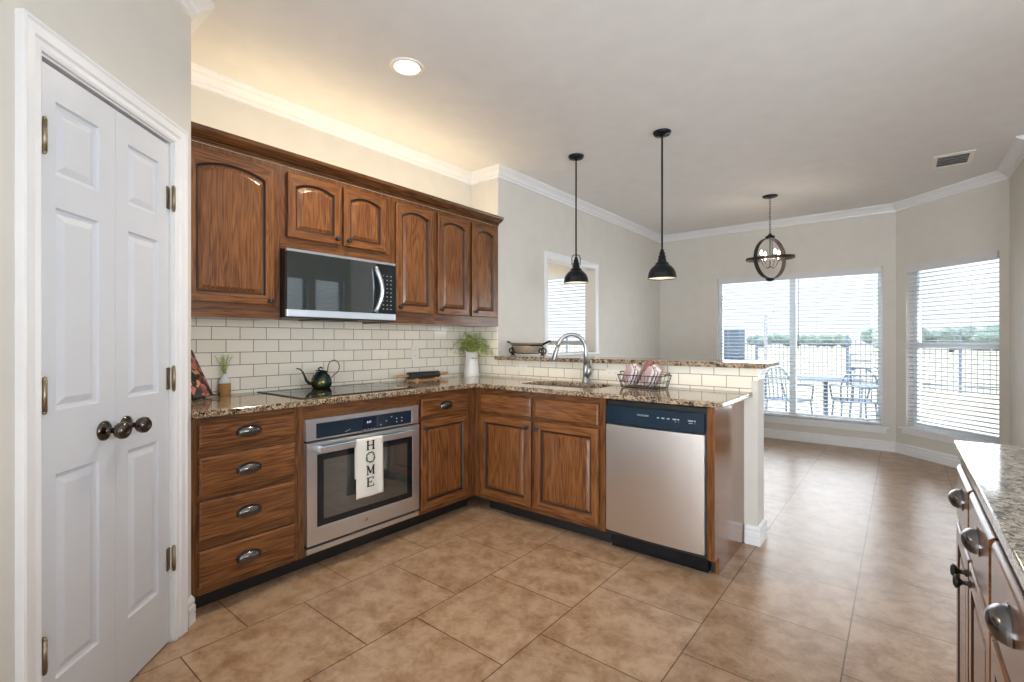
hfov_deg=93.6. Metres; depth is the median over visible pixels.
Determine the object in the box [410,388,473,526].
base cabinet
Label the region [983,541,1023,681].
base cabinet
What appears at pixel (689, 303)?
wall
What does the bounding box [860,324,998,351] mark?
tree
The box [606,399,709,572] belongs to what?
dishwasher
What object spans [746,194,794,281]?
orb chandelier
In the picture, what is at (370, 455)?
print
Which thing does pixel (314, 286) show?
microwave
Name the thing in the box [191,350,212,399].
cookbook
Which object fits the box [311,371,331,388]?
pot
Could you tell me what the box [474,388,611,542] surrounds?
base cabinet
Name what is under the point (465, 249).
upper cabinet
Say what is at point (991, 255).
window blind
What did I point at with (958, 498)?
base cabinet
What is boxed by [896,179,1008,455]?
wall
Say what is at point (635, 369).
rolled towel
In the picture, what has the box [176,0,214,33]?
trim
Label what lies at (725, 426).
cabinet end panel
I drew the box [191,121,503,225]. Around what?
crown molding
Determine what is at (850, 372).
patio chair
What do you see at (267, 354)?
wall tile
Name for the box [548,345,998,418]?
lawn
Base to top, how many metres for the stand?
0.132 m
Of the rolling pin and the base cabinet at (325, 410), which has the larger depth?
the rolling pin
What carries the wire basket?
on the countertop at (237, 403)
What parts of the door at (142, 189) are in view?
knob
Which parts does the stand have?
scroll arm, scroll arm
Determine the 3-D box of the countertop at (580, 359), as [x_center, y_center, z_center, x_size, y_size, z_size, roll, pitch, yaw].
[0.778,0.151,3.579,2.089,0.032,0.375,0,0,39]
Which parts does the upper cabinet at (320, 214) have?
cabinet door, rail, cabinet door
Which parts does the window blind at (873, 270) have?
rail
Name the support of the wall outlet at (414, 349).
attached to the wall tile at (267, 354)
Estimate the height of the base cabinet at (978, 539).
0.878 m
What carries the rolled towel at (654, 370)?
in the wire basket
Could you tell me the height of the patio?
0.130 m
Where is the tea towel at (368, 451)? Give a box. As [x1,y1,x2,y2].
[355,435,383,499]
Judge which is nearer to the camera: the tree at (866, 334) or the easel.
the easel
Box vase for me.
[215,353,232,395]
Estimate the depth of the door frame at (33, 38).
1.32 m
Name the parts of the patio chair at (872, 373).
seat, backrest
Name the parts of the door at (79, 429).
knob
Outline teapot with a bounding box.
[296,360,339,388]
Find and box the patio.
[768,402,998,436]
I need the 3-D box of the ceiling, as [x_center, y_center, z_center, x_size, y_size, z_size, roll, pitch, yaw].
[-0.367,-1.535,2.251,9.000,0.120,10.640,0,0,39]
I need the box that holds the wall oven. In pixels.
[304,405,418,555]
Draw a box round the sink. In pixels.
[544,385,587,387]
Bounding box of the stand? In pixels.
[507,340,550,355]
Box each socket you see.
[572,257,579,267]
[658,249,666,260]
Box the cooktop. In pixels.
[258,383,415,398]
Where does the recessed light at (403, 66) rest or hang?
in the ceiling
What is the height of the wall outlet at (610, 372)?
0.070 m
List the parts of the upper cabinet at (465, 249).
cabinet door, rail, cabinet door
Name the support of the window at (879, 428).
in the wall at (689, 303)
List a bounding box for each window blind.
[548,271,584,351]
[718,267,880,423]
[906,251,998,439]
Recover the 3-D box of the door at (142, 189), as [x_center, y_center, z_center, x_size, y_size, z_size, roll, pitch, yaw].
[-1.345,0.214,1.794,0.106,1.996,0.309,0,0,-6]
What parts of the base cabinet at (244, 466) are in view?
rail, rail, rail, rail, rail, drawer, drawer, drawer, drawer, cup pull, cup pull, cup pull, cup pull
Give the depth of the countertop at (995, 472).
1.02 m
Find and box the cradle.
[405,377,441,380]
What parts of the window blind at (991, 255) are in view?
rail, lift cord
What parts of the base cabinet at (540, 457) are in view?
cabinet door, false drawer, rail, rail, rail, cabinet door, false drawer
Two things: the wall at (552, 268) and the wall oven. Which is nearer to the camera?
the wall oven
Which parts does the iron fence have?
post, post, rail, post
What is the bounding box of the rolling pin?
[396,370,447,379]
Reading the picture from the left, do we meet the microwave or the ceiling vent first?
the microwave
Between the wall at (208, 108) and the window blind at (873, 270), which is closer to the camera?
the wall at (208, 108)
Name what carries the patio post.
on the patio
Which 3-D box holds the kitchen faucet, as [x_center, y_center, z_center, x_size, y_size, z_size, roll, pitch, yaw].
[0.431,0.128,3.503,0.296,0.364,0.076,0,0,3]
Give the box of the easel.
[192,392,219,399]
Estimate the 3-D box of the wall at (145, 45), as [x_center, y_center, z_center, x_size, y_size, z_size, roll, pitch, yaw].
[-1.341,-0.128,1.101,0.110,2.695,1.960,0,0,-6]
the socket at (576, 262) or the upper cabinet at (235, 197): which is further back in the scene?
the socket at (576, 262)
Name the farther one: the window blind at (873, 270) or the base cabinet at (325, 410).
the window blind at (873, 270)
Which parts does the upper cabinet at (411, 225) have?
rail, cabinet door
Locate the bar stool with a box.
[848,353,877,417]
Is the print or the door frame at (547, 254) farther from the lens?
the door frame at (547, 254)
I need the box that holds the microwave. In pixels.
[274,248,395,322]
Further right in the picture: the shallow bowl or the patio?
the patio
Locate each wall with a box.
[0,0,190,681]
[191,85,470,217]
[471,181,763,541]
[487,178,659,357]
[548,262,584,274]
[660,212,895,441]
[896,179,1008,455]
[1009,158,1023,446]
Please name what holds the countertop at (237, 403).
on the base cabinet at (244, 466)
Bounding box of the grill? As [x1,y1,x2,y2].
[724,330,756,359]
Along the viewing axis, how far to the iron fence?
13.78 m
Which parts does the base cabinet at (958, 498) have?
cup pull, knob, cabinet door, drawer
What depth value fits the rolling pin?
3.72 m
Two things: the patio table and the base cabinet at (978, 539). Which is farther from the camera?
the patio table
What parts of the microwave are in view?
door, handle, control panel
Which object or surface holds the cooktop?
in the countertop at (237, 403)
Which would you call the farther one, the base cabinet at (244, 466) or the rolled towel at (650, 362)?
the rolled towel at (650, 362)
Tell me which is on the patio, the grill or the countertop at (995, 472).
the grill
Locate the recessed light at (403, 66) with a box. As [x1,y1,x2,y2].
[389,57,423,76]
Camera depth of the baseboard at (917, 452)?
5.26 m
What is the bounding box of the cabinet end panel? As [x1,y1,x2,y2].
[707,400,743,573]
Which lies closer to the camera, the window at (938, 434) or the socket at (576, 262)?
the socket at (576, 262)
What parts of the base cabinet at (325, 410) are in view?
rail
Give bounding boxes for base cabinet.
[191,407,297,607]
[291,394,417,571]
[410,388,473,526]
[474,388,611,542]
[948,464,974,681]
[952,492,999,681]
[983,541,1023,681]
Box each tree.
[746,333,851,347]
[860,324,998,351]
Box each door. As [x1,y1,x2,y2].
[42,61,131,681]
[115,110,175,681]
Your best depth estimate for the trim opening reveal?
5.04 m
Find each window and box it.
[548,341,581,344]
[719,268,889,432]
[898,271,998,443]
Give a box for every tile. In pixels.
[191,319,470,394]
[471,326,757,391]
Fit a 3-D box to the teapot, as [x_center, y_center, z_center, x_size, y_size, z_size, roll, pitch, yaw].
[-1.224,0.215,3.045,0.271,0.176,0.126,0,0,-30]
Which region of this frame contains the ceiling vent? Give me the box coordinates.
[931,149,975,169]
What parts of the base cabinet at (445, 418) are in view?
rail, rail, rail, drawer, cabinet door, cup pull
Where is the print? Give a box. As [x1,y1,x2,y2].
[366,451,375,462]
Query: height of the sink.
0.184 m
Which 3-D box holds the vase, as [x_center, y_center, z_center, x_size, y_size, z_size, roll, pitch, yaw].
[-1.609,0.190,2.699,0.087,0.240,0.104,0,0,5]
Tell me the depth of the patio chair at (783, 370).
7.37 m
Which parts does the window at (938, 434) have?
sill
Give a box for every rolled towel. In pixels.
[622,363,643,384]
[641,364,663,386]
[644,360,652,371]
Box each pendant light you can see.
[564,153,588,283]
[647,128,676,279]
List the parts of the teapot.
spout, lid, handle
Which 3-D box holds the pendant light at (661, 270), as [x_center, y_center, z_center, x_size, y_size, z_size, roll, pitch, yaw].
[1.064,-0.955,3.411,0.200,1.040,0.200,0,0,39]
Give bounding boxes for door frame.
[15,8,187,681]
[544,251,598,353]
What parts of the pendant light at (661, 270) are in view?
lamp shade, rod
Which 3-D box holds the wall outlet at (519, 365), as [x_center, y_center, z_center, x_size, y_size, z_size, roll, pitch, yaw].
[0.076,0.215,3.960,0.114,0.070,0.007,0,0,39]
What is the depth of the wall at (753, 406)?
2.89 m
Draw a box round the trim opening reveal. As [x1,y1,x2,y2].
[544,258,599,355]
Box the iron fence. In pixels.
[551,335,998,393]
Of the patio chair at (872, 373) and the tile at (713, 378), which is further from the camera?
the patio chair at (872, 373)
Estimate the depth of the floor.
2.21 m
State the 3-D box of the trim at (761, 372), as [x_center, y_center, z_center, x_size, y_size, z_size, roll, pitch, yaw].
[1.522,0.204,2.909,0.030,0.072,0.162,0,0,39]
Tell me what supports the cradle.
on the countertop at (237, 403)
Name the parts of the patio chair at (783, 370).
backrest, seat, armrest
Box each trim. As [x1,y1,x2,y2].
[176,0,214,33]
[191,62,1023,242]
[758,368,768,379]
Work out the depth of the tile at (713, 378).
3.51 m
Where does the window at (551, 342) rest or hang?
in the wall at (552, 268)
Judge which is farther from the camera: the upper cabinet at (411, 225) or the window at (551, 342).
the window at (551, 342)
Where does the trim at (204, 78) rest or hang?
attached to the wall at (533, 224)
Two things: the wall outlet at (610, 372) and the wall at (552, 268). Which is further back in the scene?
the wall at (552, 268)
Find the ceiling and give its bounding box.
[191,0,1023,234]
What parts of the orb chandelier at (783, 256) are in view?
stem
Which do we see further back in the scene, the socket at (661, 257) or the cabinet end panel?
the socket at (661, 257)
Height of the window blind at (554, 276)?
1.477 m
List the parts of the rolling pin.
handle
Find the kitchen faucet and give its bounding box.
[551,333,591,382]
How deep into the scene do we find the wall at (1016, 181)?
3.86 m
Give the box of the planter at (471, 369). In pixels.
[451,331,493,376]
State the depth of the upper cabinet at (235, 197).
2.48 m
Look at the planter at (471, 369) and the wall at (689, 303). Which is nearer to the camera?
the planter at (471, 369)
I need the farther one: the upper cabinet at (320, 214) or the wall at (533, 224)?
the wall at (533, 224)
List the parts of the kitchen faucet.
spout, handle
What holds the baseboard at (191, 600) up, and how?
attached to the wall at (145, 45)
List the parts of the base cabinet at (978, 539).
knob, cup pull, cabinet door, drawer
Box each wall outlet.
[411,346,418,359]
[516,362,526,370]
[606,368,619,377]
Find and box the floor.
[129,437,958,681]
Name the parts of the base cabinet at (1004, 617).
cup pull, cabinet door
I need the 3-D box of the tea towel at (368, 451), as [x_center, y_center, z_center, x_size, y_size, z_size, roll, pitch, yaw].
[-0.807,0.715,2.724,0.027,0.330,0.180,0,0,39]
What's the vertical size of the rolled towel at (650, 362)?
0.155 m
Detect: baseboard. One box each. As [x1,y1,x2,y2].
[188,595,195,627]
[745,428,960,546]
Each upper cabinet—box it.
[191,140,279,320]
[280,165,388,262]
[362,196,433,324]
[418,209,497,326]
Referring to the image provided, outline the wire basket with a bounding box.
[617,371,671,389]
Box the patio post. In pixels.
[764,315,767,409]
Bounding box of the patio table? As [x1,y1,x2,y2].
[797,376,863,414]
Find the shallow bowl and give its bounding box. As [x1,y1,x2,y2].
[509,343,542,352]
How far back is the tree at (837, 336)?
80.55 m
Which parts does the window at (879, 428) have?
sill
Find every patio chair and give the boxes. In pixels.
[764,366,813,413]
[829,369,877,418]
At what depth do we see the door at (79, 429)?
1.48 m
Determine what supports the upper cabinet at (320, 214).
attached to the wall at (208, 108)
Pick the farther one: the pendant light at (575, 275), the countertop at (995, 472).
the pendant light at (575, 275)
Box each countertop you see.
[191,375,752,418]
[494,355,778,368]
[954,440,1023,589]
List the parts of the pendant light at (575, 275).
rod, lamp shade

